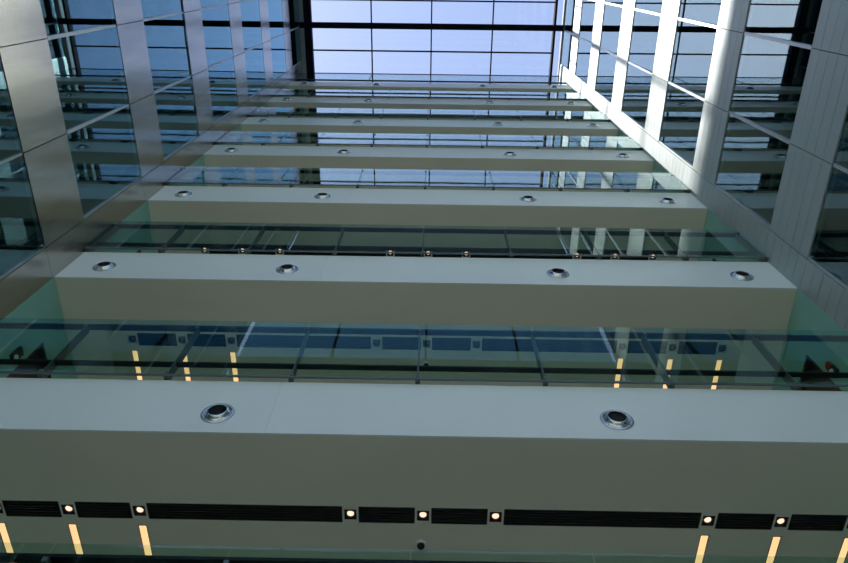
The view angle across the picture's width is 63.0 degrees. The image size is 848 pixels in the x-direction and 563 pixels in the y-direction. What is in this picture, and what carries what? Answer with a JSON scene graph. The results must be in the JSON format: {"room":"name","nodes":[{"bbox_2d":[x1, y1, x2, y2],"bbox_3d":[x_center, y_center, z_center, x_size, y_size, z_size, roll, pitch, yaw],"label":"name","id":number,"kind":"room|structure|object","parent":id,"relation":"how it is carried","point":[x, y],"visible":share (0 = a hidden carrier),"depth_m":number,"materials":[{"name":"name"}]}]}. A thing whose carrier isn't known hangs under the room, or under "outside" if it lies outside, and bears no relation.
{"room":"office building atrium","nodes":[
{"label":"office building atrium","id":0,"kind":"room"},
{"bbox_2d":[0,0,301,378],"bbox_3d":[-7.218,-4.393,15.688,2.800,35.200,10.000,1,-65,0],"label":"wall","id":1,"kind":"structure","parent":0,"point":[54,86],"depth_m":13.82,"materials":[{"name":"metal"}]},
{"bbox_2d":[9,346,23,358],"bbox_3d":[-5.903,1.064,10.059,0.081,0.260,0.140,1,-65,0],"label":"light","id":2,"kind":"object","parent":1,"relation":"attached to","point":[18,352],"visible":0.84,"depth_m":10.04,"materials":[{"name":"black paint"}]},
{"bbox_2d":[0,64,44,279],"bbox_3d":[-5.934,-2.790,8.338,0.075,2.630,6.180,1,-65,0],"label":"window","id":3,"kind":"structure","parent":1,"relation":"in","point":[18,153],"depth_m":10.12,"materials":[{"name":"metal"}]},
{"bbox_2d":[6,342,51,377],"bbox_3d":[-6.029,1.829,9.981,0.150,2.200,0.950,1,-65,0],"label":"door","id":4,"kind":"structure","parent":1,"relation":"in","point":[39,352],"depth_m":10.68,"materials":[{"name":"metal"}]},
{"bbox_2d":[46,0,140,218],"bbox_3d":[-5.883,-4.425,11.917,0.075,2.600,6.180,1,-65,0],"label":"window","id":5,"kind":"structure","parent":1,"relation":"in","point":[113,25],"depth_m":13.00,"materials":[{"name":"metal"}]},
{"bbox_2d":[142,0,198,160],"bbox_3d":[-5.832,-6.047,15.468,0.074,2.570,6.180,1,-65,0],"label":"window","id":6,"kind":"structure","parent":1,"relation":"in","point":[180,2],"depth_m":16.67,"materials":[{"name":"metal"}]},
{"bbox_2d":[200,0,237,124],"bbox_3d":[-5.781,-7.671,19.025,0.075,2.610,6.180,1,-65,0],"label":"window","id":7,"kind":"structure","parent":1,"relation":"in","point":[225,3],"depth_m":20.33,"materials":[{"name":"metal"}]},
{"bbox_2d":[240,0,265,98],"bbox_3d":[-5.731,-9.293,22.576,0.074,2.560,6.180,1,-65,0],"label":"window","id":8,"kind":"structure","parent":1,"relation":"in","point":[241,1],"depth_m":24.03,"materials":[{"name":"metal"}]},
{"bbox_2d":[267,0,285,80],"bbox_3d":[-5.680,-10.901,26.096,0.073,2.540,6.180,1,-65,0],"label":"window","id":9,"kind":"structure","parent":1,"relation":"in","point":[274,6],"depth_m":26.80,"materials":[{"name":"glass"}]},
{"bbox_2d":[288,0,300,66],"bbox_3d":[-5.636,-12.427,29.439,0.066,2.170,6.180,1,-65,0],"label":"window","id":10,"kind":"structure","parent":1,"relation":"in","point":[293,4],"depth_m":30.23,"materials":[{"name":"glass"}]},
{"bbox_2d":[557,0,847,390],"bbox_3d":[7.430,-4.172,15.579,2.800,35.200,10.000,1,-65,0],"label":"wall","id":11,"kind":"structure","parent":0,"point":[799,94],"depth_m":13.82,"materials":[{"name":"grey paint"}]},
{"bbox_2d":[561,0,575,70],"bbox_3d":[6.308,-12.247,29.350,0.083,2.170,6.180,1,-65,0],"label":"window","id":12,"kind":"structure","parent":11,"relation":"in","point":[570,9],"depth_m":30.14,"materials":[{"name":"glass"}]},
{"bbox_2d":[575,0,595,84],"bbox_3d":[6.260,-10.720,26.008,0.083,2.540,6.180,1,-65,0],"label":"window","id":13,"kind":"structure","parent":11,"relation":"in","point":[579,74],"depth_m":27.19,"materials":[{"name":"glass"}]},
{"bbox_2d":[595,0,622,103],"bbox_3d":[6.209,-9.113,22.488,0.083,2.560,6.180,1,-65,0],"label":"window","id":14,"kind":"structure","parent":11,"relation":"in","point":[606,2],"depth_m":23.86,"materials":[{"name":"metal"}]},
{"bbox_2d":[621,0,660,129],"bbox_3d":[6.159,-7.490,18.936,0.083,2.610,6.180,1,-65,0],"label":"window","id":15,"kind":"structure","parent":11,"relation":"in","point":[636,8],"depth_m":20.22,"materials":[{"name":"metal"}]},
{"bbox_2d":[659,0,718,167],"bbox_3d":[6.107,-5.866,15.380,0.083,2.570,6.180,1,-65,0],"label":"window","id":16,"kind":"structure","parent":11,"relation":"in","point":[680,19],"depth_m":16.54,"materials":[{"name":"metal"}]},
{"bbox_2d":[715,0,812,228],"bbox_3d":[6.056,-4.244,11.828,0.083,2.600,6.180,1,-65,0],"label":"window","id":17,"kind":"structure","parent":11,"relation":"in","point":[747,33],"depth_m":12.88,"materials":[{"name":"metal"}]},
{"bbox_2d":[799,355,841,390],"bbox_3d":[5.969,2.010,9.892,0.150,2.200,0.950,1,-65,0],"label":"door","id":18,"kind":"structure","parent":11,"relation":"in","point":[810,365],"depth_m":10.65,"materials":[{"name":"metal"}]},
{"bbox_2d":[808,118,847,289],"bbox_3d":[6.005,-2.610,8.249,0.083,2.630,6.180,1,-65,0],"label":"window","id":19,"kind":"structure","parent":11,"relation":"in","point":[837,165],"depth_m":10.18,"materials":[{"name":"metal"}]},
{"bbox_2d":[825,361,838,371],"bbox_3d":[5.867,1.265,9.993,0.081,0.280,0.140,1,-65,0],"label":"light","id":20,"kind":"object","parent":11,"relation":"attached to","point":[829,367],"visible":0.76,"depth_m":9.96,"materials":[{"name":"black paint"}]},
{"bbox_3d":[0.050,0.418,17.616,11.850,34.900,0.200,1,-65,0],"label":"wall","id":21,"kind":"structure","parent":0,"visible":0},
{"bbox_2d":[0,378,847,562],"bbox_3d":[-0.054,2.812,8.519,11.848,1.000,2.996,1,-65,0],"label":"balcony","id":22,"kind":"object","parent":21,"relation":"attached to","point":[421,447],"visible":0.86,"depth_m":7.78,"materials":[{"name":"grey paint"}]},
{"bbox_2d":[0,522,14,552],"bbox_3d":[-4.919,3.307,8.315,0.102,0.090,1.160,1,-65,0],"label":"strip light","id":23,"kind":"object","parent":22,"relation":"attached to","point":[4,534],"visible":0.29,"depth_m":8.14,"materials":[{"name":"yellow plastic"}]},
{"bbox_2d":[2,500,61,516],"bbox_3d":[-4.495,2.588,7.986,0.640,0.100,0.234,1,-65,0],"label":"diffuser","id":24,"kind":"object","parent":22,"relation":"attached to","point":[12,508],"visible":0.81,"depth_m":7.96,"materials":[{"name":"metal"}]},
{"bbox_2d":[61,504,74,514],"bbox_3d":[-4.080,2.588,7.997,0.136,0.130,0.146,1,-65,0],"label":"recessed light","id":25,"kind":"object","parent":22,"relation":"attached to","point":[67,509],"visible":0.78,"depth_m":7.95,"materials":[{"name":"black paint"}]},
{"bbox_2d":[68,523,83,553],"bbox_3d":[-4.089,3.319,8.309,0.102,0.090,1.160,1,-65,0],"label":"strip light","id":26,"kind":"object","parent":22,"relation":"attached to","point":[73,530],"visible":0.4,"depth_m":8.12,"materials":[{"name":"yellow plastic"}]},
{"bbox_2d":[74,502,132,518],"bbox_3d":[-3.671,2.600,7.980,0.630,0.100,0.234,1,-65,0],"label":"diffuser","id":27,"kind":"object","parent":22,"relation":"attached to","point":[84,509],"visible":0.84,"depth_m":7.95,"materials":[{"name":"metal"}]},
{"bbox_2d":[133,506,145,515],"bbox_3d":[-3.260,2.600,7.990,0.136,0.130,0.146,1,-65,0],"label":"recessed light","id":28,"kind":"object","parent":22,"relation":"attached to","point":[138,510],"visible":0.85,"depth_m":7.95,"materials":[{"name":"black paint"}]},
{"bbox_2d":[138,525,152,554],"bbox_3d":[-3.269,3.332,8.303,0.102,0.090,1.160,1,-65,0],"label":"strip light","id":29,"kind":"object","parent":22,"relation":"attached to","point":[143,530],"visible":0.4,"depth_m":8.12,"materials":[{"name":"yellow plastic"}]},
{"bbox_2d":[200,403,234,422],"bbox_3d":[-2.315,1.456,7.757,0.374,0.374,0.057,1,-65,0],"label":"air nozzle","id":30,"kind":"object","parent":22,"relation":"attached to","point":[220,412],"visible":1,"depth_m":7.74,"materials":[{"name":"metal"}]},
{"bbox_2d":[146,503,342,521],"bbox_3d":[-2.051,2.625,7.968,2.230,0.100,0.234,1,-65,0],"label":"diffuser","id":31,"kind":"object","parent":22,"relation":"attached to","point":[155,510],"visible":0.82,"depth_m":7.94,"materials":[{"name":"metal"}]},
{"bbox_2d":[344,509,356,519],"bbox_3d":[-0.841,2.637,7.972,0.136,0.130,0.146,1,-65,0],"label":"recessed light","id":32,"kind":"object","parent":22,"relation":"attached to","point":[348,513],"visible":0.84,"depth_m":7.93,"materials":[{"name":"black paint"}]},
{"bbox_2d":[358,507,414,522],"bbox_3d":[-0.426,2.649,7.956,0.640,0.100,0.234,1,-65,0],"label":"diffuser","id":33,"kind":"object","parent":22,"relation":"attached to","point":[366,514],"visible":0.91,"depth_m":7.93,"materials":[{"name":"metal"}]},
{"bbox_2d":[416,539,425,549],"bbox_3d":[-0.037,3.074,8.046,0.124,0.078,0.124,1,-65,0],"label":"dome camera","id":34,"kind":"object","parent":22,"relation":"attached to","point":[420,544],"visible":1,"depth_m":8.04,"materials":[{"name":"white plastic"}]},
{"bbox_2d":[417,511,428,520],"bbox_3d":[-0.011,2.649,7.966,0.136,0.130,0.146,1,-65,0],"label":"recessed light","id":35,"kind":"object","parent":22,"relation":"attached to","point":[421,515],"visible":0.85,"depth_m":7.92,"materials":[{"name":"black paint"}]},
{"bbox_2d":[0,322,847,390],"bbox_3d":[-0.022,0.954,8.989,11.842,1.400,0.174,1,-65,0],"label":"glass balustrade","id":36,"kind":"object","parent":22,"relation":"on","point":[756,339],"visible":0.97,"depth_m":8.67,"materials":[{"name":"glass"}]},
{"bbox_2d":[431,508,487,524],"bbox_3d":[0.404,2.662,7.949,0.640,0.100,0.234,1,-65,0],"label":"diffuser","id":37,"kind":"object","parent":22,"relation":"attached to","point":[438,515],"visible":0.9,"depth_m":7.92,"materials":[{"name":"metal"}]},
{"bbox_2d":[489,512,501,521],"bbox_3d":[0.819,2.662,7.960,0.136,0.130,0.146,1,-65,0],"label":"recessed light","id":38,"kind":"object","parent":22,"relation":"attached to","point":[494,516],"visible":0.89,"depth_m":7.92,"materials":[{"name":"black paint"}]},
{"bbox_2d":[503,509,701,528],"bbox_3d":[2.029,2.687,7.937,2.230,0.100,0.234,1,-65,0],"label":"diffuser","id":39,"kind":"object","parent":22,"relation":"attached to","point":[511,516],"visible":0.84,"depth_m":7.91,"materials":[{"name":"metal"}]},
{"bbox_2d":[600,410,633,429],"bbox_3d":[2.155,1.524,7.723,0.374,0.374,0.057,1,-65,0],"label":"air nozzle","id":40,"kind":"object","parent":22,"relation":"attached to","point":[613,419],"visible":1,"depth_m":7.70,"materials":[{"name":"metal"}]},
{"bbox_2d":[694,535,708,562],"bbox_3d":[3.230,3.430,8.254,0.102,0.090,1.160,1,-65,0],"label":"strip light","id":41,"kind":"object","parent":22,"relation":"attached to","point":[703,540],"visible":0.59,"depth_m":8.06,"materials":[{"name":"yellow plastic"}]},
{"bbox_2d":[701,516,714,525],"bbox_3d":[3.239,2.699,7.942,0.136,0.130,0.146,1,-65,0],"label":"recessed light","id":42,"kind":"object","parent":22,"relation":"attached to","point":[707,520],"visible":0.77,"depth_m":7.90,"materials":[{"name":"black paint"}]},
{"bbox_2d":[715,513,774,529],"bbox_3d":[3.654,2.711,7.925,0.640,0.100,0.234,1,-65,0],"label":"diffuser","id":43,"kind":"object","parent":22,"relation":"attached to","point":[753,521],"visible":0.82,"depth_m":7.90,"materials":[{"name":"metal"}]},
{"bbox_2d":[765,536,781,562],"bbox_3d":[4.060,3.442,8.248,0.102,0.090,1.160,1,-65,0],"label":"strip light","id":44,"kind":"object","parent":22,"relation":"attached to","point":[775,541],"visible":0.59,"depth_m":8.05,"materials":[{"name":"yellow plastic"}]},
{"bbox_2d":[774,517,788,526],"bbox_3d":[4.069,2.711,7.936,0.136,0.130,0.146,1,-65,0],"label":"recessed light","id":45,"kind":"object","parent":22,"relation":"attached to","point":[780,521],"visible":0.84,"depth_m":7.89,"materials":[{"name":"black paint"}]},
{"bbox_2d":[787,514,847,530],"bbox_3d":[4.478,2.724,7.919,0.630,0.100,0.234,1,-65,0],"label":"diffuser","id":46,"kind":"object","parent":22,"relation":"attached to","point":[810,522],"visible":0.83,"depth_m":7.89,"materials":[{"name":"metal"}]},
{"bbox_2d":[836,537,847,562],"bbox_3d":[4.880,3.455,8.242,0.102,0.090,1.160,1,-65,0],"label":"strip light","id":47,"kind":"object","parent":22,"relation":"attached to","point":[843,552],"visible":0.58,"depth_m":8.06,"materials":[{"name":"yellow plastic"}]},
{"bbox_2d":[54,252,796,389],"bbox_3d":[-0.002,1.159,12.139,11.848,1.060,2.996,1,-65,0],"label":"balcony","id":48,"kind":"object","parent":21,"relation":"attached to","point":[651,296],"visible":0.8,"depth_m":11.34,"materials":[{"name":"grey paint"}]},
{"bbox_2d":[92,261,116,270],"bbox_3d":[-5.292,-0.268,11.454,0.374,0.374,0.057,1,-65,0],"label":"air nozzle","id":49,"kind":"object","parent":48,"relation":"attached to","point":[105,265],"visible":1,"depth_m":11.41,"materials":[{"name":"metal"}]},
{"bbox_2d":[128,335,136,342],"bbox_3d":[-4.859,0.934,11.595,0.136,0.130,0.146,1,-65,0],"label":"recessed light","id":50,"kind":"object","parent":48,"relation":"attached to","point":[132,338],"visible":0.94,"depth_m":11.54,"materials":[{"name":"metal"}]},
{"bbox_2d":[132,350,139,360],"bbox_3d":[-4.861,1.229,11.708,0.103,0.090,0.197,1,-65,0],"label":"strip light","id":51,"kind":"object","parent":48,"relation":"attached to","point":[135,355],"depth_m":11.67,"materials":[{"name":"yellow plastic"}]},
{"bbox_2d":[135,367,142,379],"bbox_3d":[-4.865,1.552,11.855,0.103,0.090,0.241,1,-65,0],"label":"strip light","id":52,"kind":"object","parent":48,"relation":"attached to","point":[137,369],"depth_m":11.80,"materials":[{"name":"yellow plastic"}]},
{"bbox_2d":[137,333,176,345],"bbox_3d":[-4.444,0.947,11.579,0.640,0.100,0.234,1,-65,0],"label":"diffuser","id":53,"kind":"object","parent":48,"relation":"attached to","point":[147,339],"visible":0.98,"depth_m":11.55,"materials":[{"name":"metal"}]},
{"bbox_2d":[177,336,186,343],"bbox_3d":[-4.029,0.947,11.589,0.136,0.130,0.146,1,-65,0],"label":"recessed light","id":54,"kind":"object","parent":48,"relation":"attached to","point":[181,339],"visible":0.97,"depth_m":11.54,"materials":[{"name":"metal"}]},
{"bbox_2d":[183,355,190,380],"bbox_3d":[-4.037,1.679,11.901,0.102,0.090,1.160,1,-65,0],"label":"strip light","id":55,"kind":"object","parent":48,"relation":"attached to","point":[186,370],"visible":0.29,"depth_m":11.78,"materials":[{"name":"yellow plastic"}]},
{"bbox_2d":[187,334,225,346],"bbox_3d":[-3.619,0.960,11.572,0.630,0.100,0.234,1,-65,0],"label":"diffuser","id":56,"kind":"object","parent":48,"relation":"attached to","point":[210,340],"visible":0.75,"depth_m":11.55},
{"bbox_2d":[227,337,235,344],"bbox_3d":[-3.209,0.960,11.583,0.136,0.130,0.146,1,-65,0],"label":"recessed light","id":57,"kind":"object","parent":48,"relation":"attached to","point":[230,340],"visible":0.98,"depth_m":11.54,"materials":[{"name":"metal"}]},
{"bbox_2d":[230,352,236,361],"bbox_3d":[-3.211,1.253,11.695,0.102,0.090,0.177,1,-65,0],"label":"strip light","id":58,"kind":"object","parent":48,"relation":"attached to","point":[233,359],"depth_m":11.66,"materials":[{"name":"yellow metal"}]},
{"bbox_2d":[232,368,238,380],"bbox_3d":[-3.214,1.567,11.839,0.098,0.090,0.241,1,-65,0],"label":"strip light","id":59,"kind":"object","parent":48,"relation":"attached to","point":[234,370],"depth_m":11.79,"materials":[{"name":"yellow plastic"}]},
{"bbox_2d":[276,264,298,273],"bbox_3d":[-2.262,-0.222,11.431,0.374,0.374,0.057,1,-65,0],"label":"air nozzle","id":60,"kind":"object","parent":48,"relation":"attached to","point":[286,268],"visible":1,"depth_m":11.38,"materials":[{"name":"metal"}]},
{"bbox_2d":[236,335,370,348],"bbox_3d":[-1.999,0.984,11.560,2.230,0.100,0.234,1,-65,0],"label":"diffuser","id":61,"kind":"object","parent":48,"relation":"attached to","point":[273,341],"visible":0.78,"depth_m":11.54,"materials":[{"name":"metal"}]},
{"bbox_2d":[372,339,380,346],"bbox_3d":[-0.789,0.996,11.565,0.136,0.130,0.146,1,-65,0],"label":"recessed light","id":62,"kind":"object","parent":48,"relation":"attached to","point":[375,342],"visible":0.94,"depth_m":11.52,"materials":[{"name":"metal"}]},
{"bbox_2d":[382,337,420,349],"bbox_3d":[-0.374,1.009,11.548,0.640,0.100,0.234,1,-65,0],"label":"diffuser","id":63,"kind":"object","parent":48,"relation":"attached to","point":[399,343],"visible":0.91,"depth_m":11.52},
{"bbox_2d":[84,223,768,261],"bbox_3d":[0.030,-0.712,12.637,11.842,1.400,0.174,1,-65,0],"label":"glass balustrade","id":64,"kind":"object","parent":48,"relation":"on","point":[163,247],"visible":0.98,"depth_m":12.32,"materials":[{"name":"glass"}]},
{"bbox_2d":[422,340,430,347],"bbox_3d":[0.041,1.009,11.559,0.136,0.130,0.146,1,-65,0],"label":"recessed light","id":65,"kind":"object","parent":48,"relation":"attached to","point":[425,343],"visible":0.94,"depth_m":11.52,"materials":[{"name":"metal"}]},
{"bbox_2d":[432,338,470,350],"bbox_3d":[0.456,1.021,11.542,0.640,0.100,0.234,1,-65,0],"label":"diffuser","id":66,"kind":"object","parent":48,"relation":"attached to","point":[462,344],"visible":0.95,"depth_m":11.52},
{"bbox_2d":[472,341,480,348],"bbox_3d":[0.871,1.021,11.553,0.136,0.130,0.146,1,-65,0],"label":"recessed light","id":67,"kind":"object","parent":48,"relation":"attached to","point":[475,344],"visible":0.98,"depth_m":11.51,"materials":[{"name":"metal"}]},
{"bbox_2d":[482,338,616,352],"bbox_3d":[2.080,1.046,11.530,2.230,0.100,0.234,1,-65,0],"label":"diffuser","id":68,"kind":"object","parent":48,"relation":"attached to","point":[525,345],"visible":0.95,"depth_m":11.51,"materials":[{"name":"metal"}]},
{"bbox_2d":[546,268,568,277],"bbox_3d":[2.207,-0.154,11.398,0.374,0.374,0.057,1,-65,0],"label":"air nozzle","id":69,"kind":"object","parent":48,"relation":"attached to","point":[555,272],"visible":1,"depth_m":11.35,"materials":[{"name":"metal"}]},
{"bbox_2d":[613,374,620,387],"bbox_3d":[3.282,1.672,11.793,0.102,0.090,0.260,1,-65,0],"label":"strip light","id":70,"kind":"object","parent":48,"relation":"attached to","point":[617,377],"depth_m":11.74,"materials":[{"name":"yellow plastic"}]},
{"bbox_2d":[616,358,623,368],"bbox_3d":[3.285,1.357,11.649,0.103,0.090,0.197,1,-65,0],"label":"strip light","id":71,"kind":"object","parent":48,"relation":"attached to","point":[619,365],"depth_m":11.61,"materials":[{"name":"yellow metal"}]},
{"bbox_2d":[618,343,626,350],"bbox_3d":[3.290,1.058,11.535,0.136,0.130,0.146,1,-65,0],"label":"recessed light","id":72,"kind":"object","parent":48,"relation":"attached to","point":[622,346],"visible":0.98,"depth_m":11.49,"materials":[{"name":"metal"}]},
{"bbox_2d":[627,341,667,353],"bbox_3d":[3.705,1.070,11.518,0.640,0.100,0.234,1,-65,0],"label":"diffuser","id":73,"kind":"object","parent":48,"relation":"attached to","point":[660,347],"visible":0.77,"depth_m":11.49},
{"bbox_2d":[662,359,673,387],"bbox_3d":[4.111,1.802,11.841,0.102,0.090,1.160,1,-65,0],"label":"strip light","id":74,"kind":"object","parent":48,"relation":"attached to","point":[669,364],"visible":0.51,"depth_m":11.62,"materials":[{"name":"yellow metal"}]},
{"bbox_2d":[668,344,676,351],"bbox_3d":[4.120,1.070,11.529,0.136,0.130,0.146,1,-65,0],"label":"recessed light","id":75,"kind":"object","parent":48,"relation":"attached to","point":[672,347],"visible":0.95,"depth_m":11.49,"materials":[{"name":"metal"}]},
{"bbox_2d":[677,341,717,354],"bbox_3d":[4.530,1.083,11.512,0.630,0.100,0.234,1,-65,0],"label":"diffuser","id":76,"kind":"object","parent":48,"relation":"attached to","point":[684,347],"visible":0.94,"depth_m":11.49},
{"bbox_2d":[710,376,718,388],"bbox_3d":[4.932,1.695,11.780,0.102,0.090,0.241,1,-65,0],"label":"strip light","id":77,"kind":"object","parent":48,"relation":"attached to","point":[715,379],"depth_m":11.74,"materials":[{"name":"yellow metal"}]},
{"bbox_2d":[715,359,722,369],"bbox_3d":[4.936,1.371,11.632,0.103,0.090,0.196,1,-65,0],"label":"strip light","id":78,"kind":"object","parent":48,"relation":"attached to","point":[718,365],"depth_m":11.60,"materials":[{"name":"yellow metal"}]},
{"bbox_2d":[717,345,726,351],"bbox_3d":[4.940,1.083,11.523,0.136,0.130,0.146,1,-65,0],"label":"recessed light","id":79,"kind":"object","parent":48,"relation":"attached to","point":[721,348],"visible":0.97,"depth_m":11.48,"materials":[{"name":"metal"}]},
{"bbox_2d":[730,271,753,280],"bbox_3d":[5.227,-0.109,11.376,0.374,0.374,0.057,1,-65,0],"label":"air nozzle","id":80,"kind":"object","parent":48,"relation":"attached to","point":[739,275],"visible":1,"depth_m":11.33,"materials":[{"name":"metal"}]},
{"bbox_2d":[148,186,706,260],"bbox_3d":[0.050,-0.495,15.759,11.848,1.060,2.996,1,-65,0],"label":"balcony","id":81,"kind":"object","parent":21,"relation":"attached to","point":[207,205],"visible":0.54,"depth_m":14.87,"materials":[{"name":"grey paint"}]},
{"bbox_2d":[175,191,191,196],"bbox_3d":[-5.240,-1.921,15.074,0.374,0.374,0.057,1,-65,0],"label":"air nozzle","id":82,"kind":"object","parent":81,"relation":"attached to","point":[180,193],"visible":1,"depth_m":14.99,"materials":[{"name":"metal"}]},
{"bbox_2d":[209,248,237,253],"bbox_3d":[-4.392,-0.706,15.199,0.640,0.100,0.234,1,-65,0],"label":"diffuser","id":83,"kind":"object","parent":81,"relation":"attached to","point":[210,252],"visible":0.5,"depth_m":15.18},
{"bbox_2d":[246,248,275,254],"bbox_3d":[-3.567,-0.694,15.193,0.630,0.100,0.234,1,-65,0],"label":"diffuser","id":84,"kind":"object","parent":81,"relation":"attached to","point":[254,253],"visible":0.31,"depth_m":15.20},
{"bbox_2d":[314,193,330,198],"bbox_3d":[-2.210,-1.875,15.051,0.374,0.374,0.057,1,-65,0],"label":"air nozzle","id":85,"kind":"object","parent":81,"relation":"attached to","point":[319,195],"visible":1,"depth_m":14.97,"materials":[{"name":"metal"}]},
{"bbox_2d":[284,249,385,255],"bbox_3d":[-1.947,-0.669,15.181,2.230,0.100,0.234,1,-65,0],"label":"diffuser","id":86,"kind":"object","parent":81,"relation":"attached to","point":[285,253],"visible":0.34,"depth_m":15.17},
{"bbox_2d":[395,251,420,256],"bbox_3d":[-0.323,-0.645,15.168,0.640,0.100,0.234,1,-65,0],"label":"diffuser","id":87,"kind":"object","parent":81,"relation":"attached to","point":[396,255],"visible":0.24,"depth_m":15.18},
{"bbox_2d":[165,168,690,192],"bbox_3d":[0.082,-2.365,16.257,11.842,1.400,0.174,1,-65,0],"label":"glass balustrade","id":88,"kind":"object","parent":81,"relation":"on","point":[176,180],"visible":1,"depth_m":15.94,"materials":[{"name":"glass"}]},
{"bbox_2d":[432,251,461,257],"bbox_3d":[0.507,-0.632,15.162,0.640,0.100,0.234,1,-65,0],"label":"diffuser","id":89,"kind":"object","parent":81,"relation":"attached to","point":[433,255],"visible":0.48,"depth_m":15.15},
{"bbox_2d":[470,252,572,258],"bbox_3d":[2.132,-0.608,15.150,2.230,0.100,0.234,1,-65,0],"label":"diffuser","id":90,"kind":"object","parent":81,"relation":"attached to","point":[471,256],"visible":0.47,"depth_m":15.14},
{"bbox_2d":[519,195,536,201],"bbox_3d":[2.259,-1.808,15.018,0.374,0.374,0.057,1,-65,0],"label":"air nozzle","id":91,"kind":"object","parent":81,"relation":"attached to","point":[527,198],"visible":1,"depth_m":14.95,"materials":[{"name":"metal"}]},
{"bbox_2d":[581,253,610,259],"bbox_3d":[3.757,-0.583,15.138,0.640,0.100,0.234,1,-65,0],"label":"diffuser","id":92,"kind":"object","parent":81,"relation":"attached to","point":[582,257],"visible":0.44,"depth_m":15.13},
{"bbox_2d":[619,254,648,259],"bbox_3d":[4.582,-0.571,15.132,0.630,0.100,0.234,1,-65,0],"label":"diffuser","id":93,"kind":"object","parent":81,"relation":"attached to","point":[620,258],"visible":0.49,"depth_m":15.12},
{"bbox_2d":[659,197,675,203],"bbox_3d":[5.279,-1.762,14.996,0.374,0.374,0.057,1,-65,0],"label":"air nozzle","id":94,"kind":"object","parent":81,"relation":"attached to","point":[666,200],"visible":1,"depth_m":14.92,"materials":[{"name":"metal"}]},
{"bbox_2d":[204,145,653,192],"bbox_3d":[0.101,-2.123,19.325,11.848,1.060,2.996,1,-65,0],"label":"balcony","id":95,"kind":"object","parent":21,"relation":"attached to","point":[247,156],"visible":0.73,"depth_m":18.40,"materials":[{"name":"grey paint"}]},
{"bbox_2d":[224,148,237,151],"bbox_3d":[-5.188,-3.549,18.639,0.374,0.374,0.057,1,-65,0],"label":"air nozzle","id":96,"kind":"object","parent":95,"relation":"attached to","point":[227,149],"visible":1,"depth_m":18.57,"materials":[{"name":"metal"}]},
{"bbox_2d":[337,149,350,153],"bbox_3d":[-2.159,-3.503,18.617,0.374,0.374,0.057,1,-65,0],"label":"air nozzle","id":97,"kind":"object","parent":95,"relation":"attached to","point":[342,151],"visible":1,"depth_m":18.54,"materials":[{"name":"metal"}]},
{"bbox_2d":[215,132,642,150],"bbox_3d":[0.133,-3.994,19.822,11.842,1.400,0.174,1,-65,0],"label":"glass balustrade","id":98,"kind":"object","parent":95,"relation":"on","point":[224,139],"visible":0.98,"depth_m":19.89,"materials":[{"name":"glass"}]},
{"bbox_2d":[503,152,516,155],"bbox_3d":[2.311,-3.436,18.584,0.374,0.374,0.057,1,-65,0],"label":"air nozzle","id":99,"kind":"object","parent":95,"relation":"attached to","point":[506,153],"visible":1,"depth_m":18.50,"materials":[{"name":"metal"}]},
{"bbox_2d":[616,153,629,157],"bbox_3d":[5.330,-3.390,18.561,0.374,0.374,0.057,1,-65,0],"label":"air nozzle","id":100,"kind":"object","parent":95,"relation":"attached to","point":[621,155],"visible":1,"depth_m":18.49,"materials":[{"name":"metal"}]},
{"bbox_2d":[241,117,617,149],"bbox_3d":[0.151,-3.722,22.826,11.848,1.060,2.996,1,-65,0],"label":"balcony","id":101,"kind":"object","parent":21,"relation":"attached to","point":[250,125],"visible":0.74,"depth_m":21.87,"materials":[{"name":"grey paint"}]},
{"bbox_2d":[352,120,363,123],"bbox_3d":[-2.109,-5.103,22.119,0.374,0.374,0.057,1,-65,0],"label":"air nozzle","id":102,"kind":"object","parent":101,"relation":"attached to","point":[355,121],"visible":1,"depth_m":22.05,"materials":[{"name":"metal"}]},
{"bbox_2d":[249,107,610,121],"bbox_3d":[0.183,-5.593,23.324,11.842,1.400,0.174,1,-65,0],"label":"glass balustrade","id":103,"kind":"object","parent":101,"relation":"on","point":[294,109],"visible":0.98,"depth_m":23.63,"materials":[{"name":"glass"}]},
{"bbox_2d":[268,97,591,121],"bbox_3d":[0.202,-5.330,26.346,11.848,1.060,2.996,1,-65,0],"label":"balcony","id":104,"kind":"object","parent":21,"relation":"attached to","point":[301,102],"visible":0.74,"depth_m":25.38,"materials":[{"name":"grey paint"}]},
{"bbox_2d":[274,89,585,100],"bbox_3d":[0.234,-7.200,26.844,11.842,1.400,0.174,1,-65,0],"label":"glass balustrade","id":105,"kind":"object","parent":104,"relation":"on","point":[283,92],"visible":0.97,"depth_m":26.67,"materials":[{"name":"glass"}]},
{"bbox_2d":[288,81,572,100],"bbox_3d":[0.251,-6.917,29.821,11.848,1.060,2.996,1,-65,0],"label":"balcony","id":106,"kind":"object","parent":21,"relation":"attached to","point":[293,85],"visible":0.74,"depth_m":28.83,"materials":[{"name":"grey paint"}]},
{"bbox_2d":[294,73,567,84],"bbox_3d":[0.290,-8.994,30.812,11.850,2.470,0.100,1,-65,0],"label":"glass balustrade","id":107,"kind":"object","parent":106,"relation":"on","point":[304,77],"depth_m":30.72,"materials":[{"name":"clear glass"}]},
{"bbox_3d":[-0.108,4.515,4.790,11.848,1.060,2.996,1,-65,0],"label":"balcony","id":108,"kind":"object","parent":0,"visible":0},
{"bbox_2d":[0,553,548,562],"bbox_3d":[-0.076,2.644,5.288,11.842,1.400,0.174,1,-65,0],"label":"glass balustrade","id":109,"kind":"object","parent":108,"relation":"on","point":[4,557],"visible":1,"depth_m":5.82,"materials":[{"name":"glass"}]},
{"bbox_3d":[0.290,-8.071,32.619,11.850,0.550,2.780,1,-65,0],"label":"ceiling","id":110,"kind":"structure","parent":0,"visible":0},
{"bbox_2d":[298,0,563,76],"bbox_3d":[0.343,-12.524,30.695,11.850,0.350,6.920,1,-65,0],"label":"skylight","id":111,"kind":"object","parent":110,"relation":"attached to","point":[306,25],"visible":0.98,"depth_m":31.07,"materials":[{"name":"clear glass"}]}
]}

